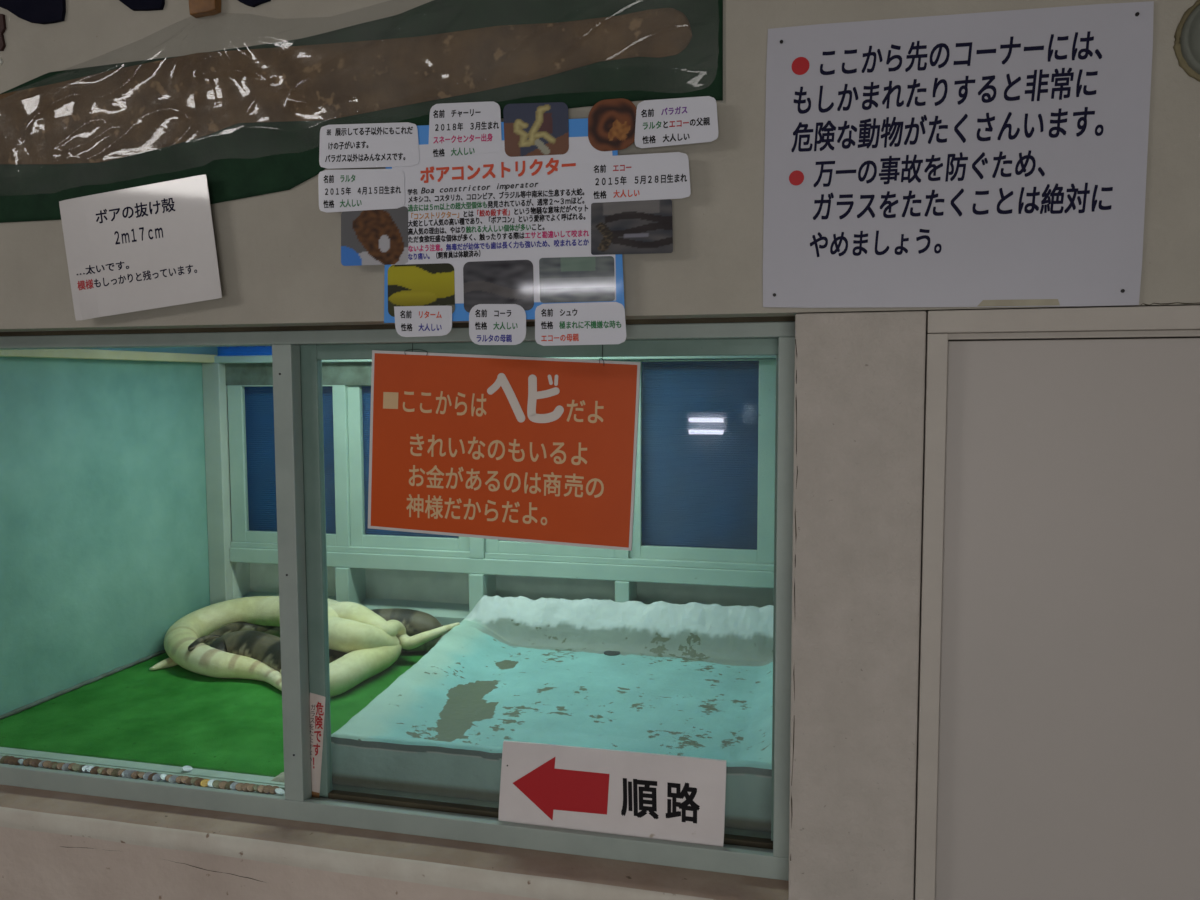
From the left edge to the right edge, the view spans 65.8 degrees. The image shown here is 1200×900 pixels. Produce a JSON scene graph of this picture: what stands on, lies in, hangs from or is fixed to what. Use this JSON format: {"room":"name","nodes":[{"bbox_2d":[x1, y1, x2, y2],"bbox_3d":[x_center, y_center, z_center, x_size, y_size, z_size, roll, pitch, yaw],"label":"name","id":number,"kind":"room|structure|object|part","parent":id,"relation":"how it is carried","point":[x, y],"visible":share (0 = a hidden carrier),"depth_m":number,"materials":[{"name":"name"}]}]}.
{"room":"animal exhibit","nodes":[
{"label":"animal exhibit","id":0,"kind":"room"},
{"bbox_2d":[0,347,217,718],"bbox_3d":[-1.454,0.132,2.748,0.040,1.250,1.190,1,4,14],"label":"wall","id":1,"kind":"structure","parent":0,"point":[104,529],"depth_m":2.67,"materials":[{"name":"teal paint"}]},
{"bbox_2d":[0,650,165,719],"bbox_3d":[-1.447,0.658,2.702,0.016,0.016,1.001,1,4,14],"label":"baseboard","id":2,"kind":"structure","parent":1,"relation":"attached to","point":[141,660],"depth_m":2.60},
{"bbox_2d":[0,349,216,362],"bbox_3d":[-1.432,-0.271,2.625,0.050,0.026,1.020,1,4,14],"label":"trim","id":3,"kind":"structure","parent":1,"relation":"attached to","point":[96,354],"depth_m":2.65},
{"bbox_2d":[202,346,775,625],"bbox_3d":[-0.324,0.141,2.979,2.045,1.010,0.165,1,4,14],"label":"wall","id":4,"kind":"structure","parent":0,"point":[447,589],"depth_m":3.05,"materials":[{"name":"paint"}]},
{"bbox_3d":[-1.296,0.170,3.174,0.065,0.931,0.075,1,4,14],"label":"corner post","id":5,"kind":"part","parent":4,"relation":"part of","materials":[{"name":"paint"}]},
{"bbox_2d":[227,385,469,557],"bbox_3d":[-0.835,0.020,3.070,0.875,0.637,0.053,1,4,14],"label":"window","id":6,"kind":"structure","parent":4,"relation":"in","point":[346,408],"depth_m":3.10,"materials":[{"name":"blue glass"}]},
{"bbox_3d":[-1.044,0.050,3.111,0.440,0.534,0.020,1,4,14],"label":"sash","id":7,"kind":"part","parent":6,"relation":"part of","materials":[{"name":"blue glass"}]},
{"bbox_3d":[-0.836,0.329,3.084,0.875,0.019,0.036,1,4,14],"label":"sill rail","id":8,"kind":"part","parent":6,"relation":"part of","materials":[{"name":"green paint"}]},
{"bbox_3d":[-0.619,0.055,3.019,0.428,0.534,0.020,1,4,14],"label":"sash","id":9,"kind":"part","parent":6,"relation":"part of","materials":[{"name":"green paint"}]},
{"bbox_3d":[-0.839,0.507,3.125,0.048,0.243,0.120,1,4,14],"label":"short post","id":10,"kind":"part","parent":4,"relation":"part of","materials":[{"name":"green paint"}]},
{"bbox_3d":[-0.389,0.032,2.951,0.049,0.627,0.045,1,4,14],"label":"post","id":11,"kind":"part","parent":4,"relation":"part of","materials":[{"name":"green paint"}]},
{"bbox_3d":[-0.381,0.514,3.012,0.049,0.243,0.120,1,4,14],"label":"short post","id":12,"kind":"part","parent":4,"relation":"part of","materials":[{"name":"green paint"}]},
{"bbox_3d":[-0.299,0.371,2.956,1.980,0.050,0.050,1,4,14],"label":"cross rail","id":13,"kind":"part","parent":4,"relation":"part of","materials":[{"name":"green paint"}]},
{"bbox_3d":[-0.307,0.489,3.070,2.045,0.303,0.030,1,4,14],"label":"recess panel","id":14,"kind":"part","parent":4,"relation":"part of","materials":[{"name":"white paint"}]},
{"bbox_3d":[0.081,0.520,2.899,0.045,0.243,0.120,1,4,14],"label":"short post","id":15,"kind":"part","parent":4,"relation":"part of","materials":[{"name":"green paint"}]},
{"bbox_2d":[485,358,775,570],"bbox_3d":[0.147,0.034,2.829,1.051,0.637,0.053,1,4,14],"label":"window","id":16,"kind":"structure","parent":4,"relation":"in","point":[705,480],"depth_m":2.81,"materials":[{"name":"blue glass"}]},
{"bbox_3d":[-0.138,0.027,2.886,0.466,0.606,0.020,1,4,14],"label":"sash","id":17,"kind":"part","parent":16,"relation":"part of","materials":[{"name":"green paint"}]},
{"bbox_3d":[0.146,0.343,2.843,1.051,0.019,0.036,1,4,14],"label":"sill rail","id":18,"kind":"part","parent":16,"relation":"part of","materials":[{"name":"green paint"}]},
{"bbox_3d":[0.309,0.033,2.788,0.448,0.606,0.020,1,4,14],"label":"sash","id":19,"kind":"part","parent":16,"relation":"part of","materials":[{"name":"green paint"}]},
{"bbox_2d":[332,784,770,838],"bbox_3d":[-0.443,0.706,2.525,2.045,0.050,1.160,1,4,14],"label":"floor","id":20,"kind":"structure","parent":0,"point":[761,834],"depth_m":1.93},
{"bbox_2d":[0,651,428,776],"bbox_3d":[-0.949,0.671,2.596,0.999,0.014,1.012,1,4,14],"label":"mat","id":21,"kind":"object","parent":20,"relation":"on","point":[176,715],"visible":0.52,"depth_m":2.35,"materials":[{"name":"green carpet"}]},
{"bbox_2d":[164,596,337,690],"bbox_3d":[-1.043,0.566,2.873,0.749,0.158,0.484,2,5,33],"label":"albino boa","id":22,"kind":"object","parent":21,"relation":"on","point":[206,660],"visible":0.56,"depth_m":2.82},
{"bbox_2d":[188,621,347,671],"bbox_3d":[-0.983,0.589,2.872,0.563,0.115,0.465,1,4,14],"label":"dark boa","id":23,"kind":"object","parent":21,"relation":"on","point":[261,643],"visible":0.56,"depth_m":2.72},
{"bbox_2d":[149,602,459,696],"bbox_3d":[-0.900,0.569,2.727,0.852,0.183,0.459,1,4,14],"label":"albino boa","id":24,"kind":"object","parent":21,"relation":"on","point":[372,643],"visible":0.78,"depth_m":2.68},
{"bbox_2d":[372,608,447,651],"bbox_3d":[-0.663,0.569,2.947,0.367,0.135,0.172,-1,4,-5],"label":"dark boa","id":25,"kind":"object","parent":21,"relation":"on","point":[415,622],"visible":0.29,"depth_m":2.89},
{"bbox_2d":[331,595,772,831],"bbox_3d":[-0.001,0.587,2.351,1.100,0.205,0.986,1,4,14],"label":"pool","id":26,"kind":"object","parent":20,"relation":"on","point":[692,679],"visible":0.75,"depth_m":2.33,"materials":[{"name":"paint"}]},
{"bbox_2d":[0,0,1199,899],"bbox_3d":[-0.089,-0.025,1.733,7.000,2.700,0.222,1,4,14],"label":"wall","id":27,"kind":"structure","parent":0,"point":[859,379],"depth_m":1.55,"materials":[{"name":"beige paint"}]},
{"bbox_2d":[0,14,5,64],"bbox_3d":[-1.210,-0.814,1.836,0.079,0.105,0.006,1,4,14],"label":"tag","id":28,"kind":"object","parent":27,"relation":"attached to","point":[2,16],"visible":1,"depth_m":1.83,"materials":[{"name":"brown"}]},
{"bbox_2d":[0,0,65,23],"bbox_3d":[-1.177,-0.914,1.819,0.302,0.167,0.008,1,4,14],"label":"cutout","id":29,"kind":"object","parent":27,"relation":"attached to","point":[33,11],"visible":1,"depth_m":1.80},
{"bbox_2d":[59,174,221,320],"bbox_3d":[-0.875,-0.380,1.759,0.354,0.262,0.005,1,4,14],"label":"sheet","id":30,"kind":"object","parent":27,"relation":"attached to","point":[150,246],"visible":1,"depth_m":1.75,"materials":[{"name":"white paper"}]},
{"bbox_2d":[119,0,164,10],"bbox_3d":[-0.882,-0.889,1.749,0.146,0.124,0.008,1,4,14],"label":"cutout","id":31,"kind":"object","parent":27,"relation":"attached to","point":[135,5],"visible":1,"depth_m":1.74},
{"bbox_2d":[0,747,284,790],"bbox_3d":[-1.086,0.728,2.089,1.005,0.042,0.040,1,4,14],"label":"sill","id":32,"kind":"structure","parent":27,"relation":"on","point":[258,780],"depth_m":2.07,"materials":[{"name":"grey metal"}]},
{"bbox_2d":[182,766,192,771],"bbox_3d":[-0.911,0.704,2.047,0.020,0.008,0.021,2,5,25],"label":"coin","id":33,"kind":"object","parent":32,"relation":"on","point":[184,768],"visible":1,"depth_m":2.05,"materials":[{"name":"silver metal"}]},
{"bbox_2d":[271,772,283,782],"bbox_3d":[-0.679,0.706,2.008,0.050,0.012,0.045,1,4,14],"label":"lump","id":34,"kind":"object","parent":32,"relation":"on","point":[280,778],"visible":0.41,"depth_m":1.99,"materials":[{"name":"beige stone"}]},
{"bbox_2d":[188,0,220,17],"bbox_3d":[-0.729,-0.842,1.708,0.063,0.079,0.019,1,4,14],"label":"tape","id":35,"kind":"object","parent":27,"relation":"attached to","point":[197,8],"visible":1,"depth_m":1.70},
{"bbox_2d":[238,0,270,6],"bbox_3d":[-0.647,-0.865,1.692,0.130,0.110,0.008,1,4,14],"label":"cutout","id":36,"kind":"object","parent":27,"relation":"attached to","point":[252,3],"visible":1,"depth_m":1.69},
{"bbox_2d":[0,0,722,222],"bbox_3d":[-1.057,-0.603,1.814,2.589,0.504,0.004,1,4,14],"label":"cloth","id":37,"kind":"object","parent":27,"relation":"attached to","point":[239,160],"visible":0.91,"depth_m":1.65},
{"bbox_2d":[0,321,794,880],"bbox_3d":[-0.626,0.260,1.902,2.006,0.998,0.072,1,4,14],"label":"window","id":38,"kind":"structure","parent":27,"relation":"in","point":[297,356],"depth_m":1.85,"materials":[{"name":"grey paint"}]},
{"bbox_2d":[0,755,8,763],"bbox_3d":[-1.355,0.705,2.110,0.022,0.014,0.018,-1,4,-7],"label":"coin","id":39,"kind":"object","parent":38,"relation":"on","point":[2,759],"visible":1,"depth_m":2.11,"materials":[{"name":"brown metal"}]},
{"bbox_2d":[4,756,13,763],"bbox_3d":[-1.342,0.704,2.106,0.022,0.011,0.020,-1,4,-15],"label":"coin","id":40,"kind":"object","parent":38,"relation":"in","point":[9,757],"visible":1,"depth_m":2.11,"materials":[{"name":"orange metal"}]},
{"bbox_2d":[8,757,16,764],"bbox_3d":[-1.331,0.706,2.102,0.021,0.010,0.020,-3,5,-31],"label":"coin","id":41,"kind":"object","parent":38,"relation":"on","point":[10,761],"visible":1,"depth_m":2.10,"materials":[{"name":"orange metal"}]},
{"bbox_2d":[13,758,23,764],"bbox_3d":[-1.316,0.706,2.100,0.021,0.010,0.020,-1,4,-8],"label":"coin","id":42,"kind":"object","parent":38,"relation":"on","point":[15,762],"visible":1,"depth_m":2.10,"materials":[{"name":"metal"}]},
{"bbox_2d":[23,758,31,765],"bbox_3d":[-1.291,0.705,2.093,0.022,0.012,0.019,-2,5,-29],"label":"coin","id":43,"kind":"object","parent":38,"relation":"in","point":[26,761],"visible":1,"depth_m":2.09,"materials":[{"name":"orange metal"}]},
{"bbox_2d":[32,760,41,766],"bbox_3d":[-1.266,0.706,2.086,0.021,0.010,0.020,-2,4,-21],"label":"coin","id":44,"kind":"object","parent":38,"relation":"in","point":[35,763],"visible":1,"depth_m":2.08,"materials":[{"name":"orange metal"}]},
{"bbox_2d":[42,761,50,767],"bbox_3d":[-1.240,0.706,2.080,0.018,0.013,0.022,3,5,39],"label":"coin","id":45,"kind":"object","parent":38,"relation":"in","point":[45,764],"visible":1,"depth_m":2.08,"materials":[{"name":"orange metal"}]},
{"bbox_2d":[48,762,57,769],"bbox_3d":[-1.224,0.707,2.077,0.021,0.011,0.019,-4,6,-43],"label":"coin","id":46,"kind":"object","parent":38,"relation":"in","point":[51,763],"visible":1,"depth_m":2.08,"materials":[{"name":"orange metal"}]},
{"bbox_2d":[56,762,64,769],"bbox_3d":[-1.203,0.707,2.071,0.019,0.012,0.022,2,5,26],"label":"coin","id":47,"kind":"object","parent":38,"relation":"in","point":[59,765],"visible":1,"depth_m":2.07,"materials":[{"name":"orange metal"}]},
{"bbox_2d":[62,763,69,770],"bbox_3d":[-1.189,0.708,2.068,0.021,0.014,0.018,-1,4,-15],"label":"coin","id":48,"kind":"object","parent":38,"relation":"attached to","point":[65,766],"visible":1,"depth_m":2.07,"materials":[{"name":"silver metal"}]},
{"bbox_2d":[68,763,75,770],"bbox_3d":[-1.175,0.707,2.066,0.018,0.013,0.022,2,5,28],"label":"coin","id":49,"kind":"object","parent":38,"relation":"on","point":[70,764],"visible":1,"depth_m":2.06,"materials":[{"name":"orange metal"}]},
{"bbox_2d":[72,764,80,771],"bbox_3d":[-1.164,0.707,2.062,0.018,0.013,0.021,1,4,19],"label":"coin","id":50,"kind":"object","parent":38,"relation":"in","point":[75,766],"visible":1,"depth_m":2.06,"materials":[{"name":"metal"}]},
{"bbox_2d":[82,765,89,772],"bbox_3d":[-1.138,0.708,2.056,0.019,0.012,0.021,2,5,30],"label":"coin","id":51,"kind":"object","parent":38,"relation":"in","point":[84,766],"visible":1,"depth_m":2.05,"materials":[{"name":"silver metal"}]},
{"bbox_2d":[86,766,93,772],"bbox_3d":[-1.128,0.708,2.055,0.020,0.011,0.022,2,5,29],"label":"coin","id":52,"kind":"object","parent":38,"relation":"in","point":[88,768],"visible":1,"depth_m":2.05,"materials":[{"name":"silver metal"}]},
{"bbox_2d":[90,766,99,774],"bbox_3d":[-1.115,0.709,2.048,0.022,0.013,0.018,-2,4,-20],"label":"coin","id":53,"kind":"object","parent":38,"relation":"in","point":[93,770],"visible":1,"depth_m":2.05,"materials":[{"name":"orange metal"}]},
{"bbox_2d":[97,767,104,774],"bbox_3d":[-1.099,0.709,2.046,0.019,0.013,0.021,2,5,24],"label":"coin","id":54,"kind":"object","parent":38,"relation":"in","point":[99,770],"visible":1,"depth_m":2.04,"materials":[{"name":"metal"}]},
{"bbox_2d":[102,768,108,775],"bbox_3d":[-1.085,0.709,2.042,0.021,0.013,0.018,-2,5,-29],"label":"coin","id":55,"kind":"object","parent":38,"relation":"on","point":[104,773],"visible":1,"depth_m":2.04,"materials":[{"name":"orange metal"}]},
{"bbox_2d":[106,768,113,775],"bbox_3d":[-1.075,0.709,2.040,0.019,0.012,0.021,2,5,29],"label":"coin","id":56,"kind":"object","parent":38,"relation":"in","point":[109,771],"visible":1,"depth_m":2.04,"materials":[{"name":"orange metal"}]},
{"bbox_2d":[111,768,119,776],"bbox_3d":[-1.062,0.710,2.037,0.022,0.014,0.018,-1,4,-17],"label":"coin","id":57,"kind":"object","parent":38,"relation":"on","point":[115,771],"visible":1,"depth_m":2.04,"materials":[{"name":"brown metal"}]},
{"bbox_2d":[117,769,125,776],"bbox_3d":[-1.047,0.709,2.033,0.022,0.013,0.018,-4,6,-43],"label":"coin","id":58,"kind":"object","parent":38,"relation":"in","point":[120,771],"visible":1,"depth_m":2.03,"materials":[{"name":"orange metal"}]},
{"bbox_2d":[122,770,128,777],"bbox_3d":[-1.036,0.709,2.030,0.021,0.012,0.019,-2,5,-29],"label":"coin","id":59,"kind":"object","parent":38,"relation":"in","point":[124,773],"visible":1,"depth_m":2.03,"materials":[{"name":"silver metal"}]},
{"bbox_2d":[126,769,135,778],"bbox_3d":[-1.025,0.709,2.028,0.022,0.013,0.018,-2,4,-20],"label":"coin","id":60,"kind":"object","parent":38,"relation":"in","point":[129,772],"visible":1,"depth_m":2.03,"materials":[{"name":"silver metal"}]},
{"bbox_2d":[131,771,138,778],"bbox_3d":[-1.012,0.710,2.023,0.021,0.011,0.020,-3,5,-32],"label":"coin","id":61,"kind":"object","parent":38,"relation":"on","point":[134,774],"visible":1,"depth_m":2.02,"materials":[{"name":"orange metal"}]},
{"bbox_2d":[137,772,144,778],"bbox_3d":[-0.999,0.711,2.023,0.019,0.012,0.022,0,4,-1],"label":"coin","id":62,"kind":"object","parent":38,"relation":"in","point":[140,774],"visible":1,"depth_m":2.02,"materials":[{"name":"orange metal"}]},
{"bbox_2d":[143,771,152,779],"bbox_3d":[-0.984,0.710,2.020,0.021,0.013,0.018,-2,4,-18],"label":"coin","id":63,"kind":"object","parent":38,"relation":"attached to","point":[145,776],"visible":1,"depth_m":2.02,"materials":[{"name":"silver metal"}]},
{"bbox_2d":[148,773,156,780],"bbox_3d":[-0.972,0.711,2.015,0.021,0.011,0.019,0,4,5],"label":"coin","id":64,"kind":"object","parent":38,"relation":"on","point":[150,776],"visible":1,"depth_m":2.02,"materials":[{"name":"orange metal"}]},
{"bbox_2d":[152,773,160,781],"bbox_3d":[-0.960,0.711,2.011,0.021,0.011,0.019,-2,4,-21],"label":"coin","id":65,"kind":"object","parent":38,"relation":"in","point":[156,777],"visible":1,"depth_m":2.01,"materials":[{"name":"silver metal"}]},
{"bbox_2d":[160,774,166,780],"bbox_3d":[-0.944,0.710,2.010,0.018,0.013,0.021,1,4,10],"label":"coin","id":66,"kind":"object","parent":38,"relation":"attached to","point":[162,776],"visible":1,"depth_m":2.01,"materials":[{"name":"silver metal"}]},
{"bbox_2d":[168,775,177,783],"bbox_3d":[-0.920,0.711,2.001,0.021,0.012,0.019,-1,4,-12],"label":"coin","id":67,"kind":"object","parent":38,"relation":"in","point":[171,779],"visible":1,"depth_m":2.00,"materials":[{"name":"silver metal"}]},
{"bbox_2d":[175,776,182,783],"bbox_3d":[-0.904,0.711,1.999,0.021,0.011,0.019,-4,5,-39],"label":"coin","id":68,"kind":"object","parent":38,"relation":"in","point":[178,779],"visible":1,"depth_m":2.00,"materials":[{"name":"orange metal"}]},
{"bbox_2d":[181,776,189,783],"bbox_3d":[-0.893,0.711,1.997,0.019,0.012,0.021,2,5,31],"label":"coin","id":69,"kind":"object","parent":38,"relation":"in","point":[183,778],"visible":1,"depth_m":2.00,"materials":[{"name":"orange metal"}]},
{"bbox_2d":[185,777,192,784],"bbox_3d":[-0.881,0.712,1.992,0.021,0.010,0.020,-1,4,-14],"label":"coin","id":70,"kind":"object","parent":38,"relation":"on","point":[187,781],"visible":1,"depth_m":1.99,"materials":[{"name":"orange metal"}]},
{"bbox_2d":[190,777,198,784],"bbox_3d":[-0.869,0.711,1.991,0.021,0.011,0.019,-3,5,-38],"label":"coin","id":71,"kind":"object","parent":38,"relation":"on","point":[193,779],"visible":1,"depth_m":1.99,"materials":[{"name":"brown metal"}]},
{"bbox_2d":[194,778,203,786],"bbox_3d":[-0.857,0.712,1.985,0.021,0.013,0.018,-1,4,-15],"label":"coin","id":72,"kind":"object","parent":38,"relation":"in","point":[197,781],"visible":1,"depth_m":1.98,"materials":[{"name":"orange metal"}]},
{"bbox_2d":[200,779,208,786],"bbox_3d":[-0.844,0.713,1.982,0.021,0.011,0.020,-3,5,-37],"label":"coin","id":73,"kind":"object","parent":38,"relation":"on","point":[203,783],"visible":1,"depth_m":1.98,"materials":[{"name":"gold metal"}]},
{"bbox_2d":[207,779,214,787],"bbox_3d":[-0.828,0.713,1.981,0.021,0.011,0.019,-4,6,-44],"label":"coin","id":74,"kind":"object","parent":38,"relation":"attached to","point":[210,782],"visible":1,"depth_m":1.98,"materials":[{"name":"silver metal"}]},
{"bbox_2d":[212,780,220,788],"bbox_3d":[-0.816,0.713,1.975,0.018,0.014,0.021,1,4,22],"label":"coin","id":75,"kind":"object","parent":38,"relation":"in","point":[215,783],"visible":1,"depth_m":1.97,"materials":[{"name":"metal"}]},
{"bbox_2d":[218,781,226,789],"bbox_3d":[-0.800,0.713,1.971,0.022,0.013,0.018,-4,6,-41],"label":"coin","id":76,"kind":"object","parent":38,"relation":"on","point":[222,784],"visible":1,"depth_m":1.97,"materials":[{"name":"orange metal"}]},
{"bbox_2d":[225,781,234,789],"bbox_3d":[-0.786,0.713,1.970,0.022,0.013,0.019,0,4,9],"label":"coin","id":77,"kind":"object","parent":38,"relation":"on","point":[227,786],"visible":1,"depth_m":1.97,"materials":[{"name":"brown metal"}]},
{"bbox_2d":[230,782,238,789],"bbox_3d":[-0.774,0.713,1.967,0.021,0.011,0.020,-1,4,-8],"label":"coin","id":78,"kind":"object","parent":38,"relation":"in","point":[232,786],"visible":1,"depth_m":1.97,"materials":[{"name":"silver metal"}]},
{"bbox_2d":[235,783,243,790],"bbox_3d":[-0.761,0.713,1.962,0.021,0.011,0.019,-3,5,-38],"label":"coin","id":79,"kind":"object","parent":38,"relation":"in","point":[238,786],"visible":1,"depth_m":1.96,"materials":[{"name":"orange metal"}]},
{"bbox_2d":[241,783,248,791],"bbox_3d":[-0.747,0.714,1.959,0.018,0.014,0.022,3,5,36],"label":"coin","id":80,"kind":"object","parent":38,"relation":"in","point":[244,786],"visible":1,"depth_m":1.96,"materials":[{"name":"orange metal"}]},
{"bbox_2d":[247,784,254,791],"bbox_3d":[-0.735,0.713,1.956,0.019,0.012,0.021,3,5,41],"label":"coin","id":81,"kind":"object","parent":38,"relation":"on","point":[250,786],"visible":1,"depth_m":1.95,"materials":[{"name":"orange metal"}]},
{"bbox_2d":[257,785,264,792],"bbox_3d":[-0.711,0.714,1.951,0.019,0.011,0.021,3,5,38],"label":"coin","id":82,"kind":"object","parent":38,"relation":"in","point":[260,787],"visible":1,"depth_m":1.95,"materials":[{"name":"orange metal"}]},
{"bbox_2d":[263,785,271,793],"bbox_3d":[-0.698,0.714,1.950,0.022,0.012,0.019,-2,5,-26],"label":"coin","id":83,"kind":"object","parent":38,"relation":"in","point":[266,788],"visible":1,"depth_m":1.95,"materials":[{"name":"orange metal"}]},
{"bbox_2d":[269,786,278,793],"bbox_3d":[-0.684,0.714,1.946,0.021,0.010,0.020,-2,5,-24],"label":"coin","id":84,"kind":"object","parent":38,"relation":"on","point":[272,789],"visible":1,"depth_m":1.95,"materials":[{"name":"orange metal"}]},
{"bbox_2d":[275,788,284,794],"bbox_3d":[-0.670,0.715,1.940,0.020,0.010,0.021,0,4,5],"label":"coin","id":85,"kind":"object","parent":38,"relation":"in","point":[279,791],"visible":1,"depth_m":1.94,"materials":[{"name":"silver metal"}]},
{"bbox_2d":[309,693,325,797],"bbox_3d":[-0.594,0.617,1.925,0.058,0.229,0.002,1,4,14],"label":"sticker","id":86,"kind":"object","parent":38,"relation":"attached to","point":[316,702],"visible":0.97,"depth_m":1.92,"materials":[{"name":"paper"}]},
{"bbox_3d":[-0.624,0.737,1.936,2.006,0.042,0.072,1,4,14],"label":"rail","id":87,"kind":"part","parent":38,"relation":"part of","materials":[{"name":"grey metal"}]},
{"bbox_3d":[-0.627,-0.225,1.867,2.006,0.026,0.068,1,4,14],"label":"head rail","id":88,"kind":"part","parent":38,"relation":"part of","materials":[{"name":"grey metal"}]},
{"bbox_2d":[368,343,640,550],"bbox_3d":[-0.195,-0.019,1.773,0.555,0.406,0.009,1,4,14],"label":"sign","id":89,"kind":"object","parent":38,"relation":"hanging from","point":[510,448],"visible":1,"depth_m":1.77,"materials":[{"name":"orange"}]},
{"bbox_3d":[-0.123,-0.191,1.761,0.914,0.030,0.020,1,4,14],"label":"sash rail","id":90,"kind":"part","parent":38,"relation":"part of","materials":[{"name":"metal"}]},
{"bbox_3d":[-0.120,0.725,1.828,0.914,0.012,0.020,1,4,14],"label":"sash rail","id":91,"kind":"part","parent":38,"relation":"part of","materials":[{"name":"grey metal"}]},
{"bbox_2d":[498,740,725,846],"bbox_3d":[0.017,0.648,1.755,0.443,0.165,0.006,1,4,14],"label":"route sign","id":92,"kind":"object","parent":38,"relation":"on","point":[675,798],"visible":1,"depth_m":1.75,"materials":[{"name":"paint"}]},
{"bbox_2d":[0,316,794,335],"bbox_3d":[-0.632,-0.240,1.839,2.010,0.008,0.025,1,4,14],"label":"trim","id":93,"kind":"structure","parent":27,"relation":"attached to","point":[785,318],"depth_m":1.81,"materials":[{"name":"grey metal"}]},
{"bbox_2d":[318,96,717,345],"bbox_3d":[-0.157,-0.387,1.582,0.716,0.417,0.006,1,4,14],"label":"poster","id":94,"kind":"object","parent":27,"relation":"attached to","point":[473,216],"visible":1,"depth_m":1.58,"materials":[{"name":"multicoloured paper"}]},
{"bbox_2d":[341,206,407,265],"bbox_3d":[-0.400,-0.378,1.643,0.132,0.100,0.001,1,4,14],"label":"photograph","id":95,"kind":"object","parent":94,"relation":"attached to","point":[370,235],"depth_m":1.64},
{"bbox_2d":[388,263,454,316],"bbox_3d":[-0.315,-0.281,1.629,0.127,0.091,0.001,1,4,14],"label":"photograph","id":96,"kind":"object","parent":94,"relation":"attached to","point":[414,289],"depth_m":1.63},
{"bbox_2d":[463,260,533,312],"bbox_3d":[-0.175,-0.281,1.594,0.128,0.087,0.001,1,4,14],"label":"photograph","id":97,"kind":"object","parent":94,"relation":"attached to","point":[489,286],"depth_m":1.59},
{"bbox_2d":[503,102,568,156],"bbox_3d":[-0.108,-0.540,1.559,0.115,0.089,0.001,1,4,14],"label":"photograph","id":98,"kind":"object","parent":94,"relation":"attached to","point":[529,129],"depth_m":1.56},
{"bbox_2d":[539,256,614,302],"bbox_3d":[-0.039,-0.287,1.560,0.132,0.076,0.001,1,4,14],"label":"photograph","id":99,"kind":"object","parent":94,"relation":"attached to","point":[562,279],"depth_m":1.56},
{"bbox_2d":[588,98,636,150],"bbox_3d":[0.021,-0.536,1.527,0.085,0.083,0.001,1,4,14],"label":"photograph","id":100,"kind":"object","parent":94,"relation":"attached to","point":[612,123],"depth_m":1.53},
{"bbox_2d":[591,199,672,254],"bbox_3d":[0.052,-0.367,1.532,0.138,0.087,0.001,1,4,14],"label":"photograph","id":101,"kind":"object","parent":94,"relation":"attached to","point":[618,226],"depth_m":1.53},
{"bbox_3d":[0.444,0.550,1.645,0.202,1.562,0.220,1,4,14],"label":"pillar panel","id":102,"kind":"part","parent":27,"relation":"part of","materials":[{"name":"paint"}]},
{"bbox_2d":[763,1,1153,307],"bbox_3d":[0.536,-0.444,1.431,0.559,0.450,0.008,1,4,14],"label":"warning sign","id":103,"kind":"object","parent":27,"relation":"attached to","point":[998,158],"visible":1,"depth_m":1.43,"materials":[{"name":"white plastic"}]},
{"bbox_2d":[914,305,1199,899],"bbox_3d":[0.936,0.564,1.435,0.850,1.561,0.053,1,4,14],"label":"door frame","id":104,"kind":"structure","parent":27,"relation":"attached to","point":[944,326],"depth_m":1.47,"materials":[{"name":"paint"}]},
{"bbox_2d":[935,337,1199,899],"bbox_3d":[0.921,0.580,1.438,0.780,1.530,0.098,1,4,14],"label":"door","id":105,"kind":"structure","parent":27,"relation":"in","point":[1069,748],"depth_m":1.46,"materials":[{"name":"paint"}]},
{"bbox_2d":[1173,0,1199,81],"bbox_3d":[0.899,-0.592,1.325,0.137,0.137,0.030,1,4,14],"label":"wall cap","id":106,"kind":"object","parent":27,"relation":"attached to","point":[1186,47],"visible":1,"depth_m":1.33,"materials":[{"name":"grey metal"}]},
{"bbox_3d":[-1.063,-0.620,1.803,2.604,0.439,0.024,1,4,14],"label":"plastic bag","id":107,"kind":"object","parent":27,"relation":"hanging from","visible":0},
{"bbox_2d":[0,8,691,163],"bbox_3d":[-1.058,-0.639,1.803,2.486,0.209,0.009,1,4,14],"label":"snake skin","id":108,"kind":"object","parent":107,"relation":"in","point":[141,108],"visible":1,"depth_m":1.68,"materials":[{"name":"brown leather"}]}
]}

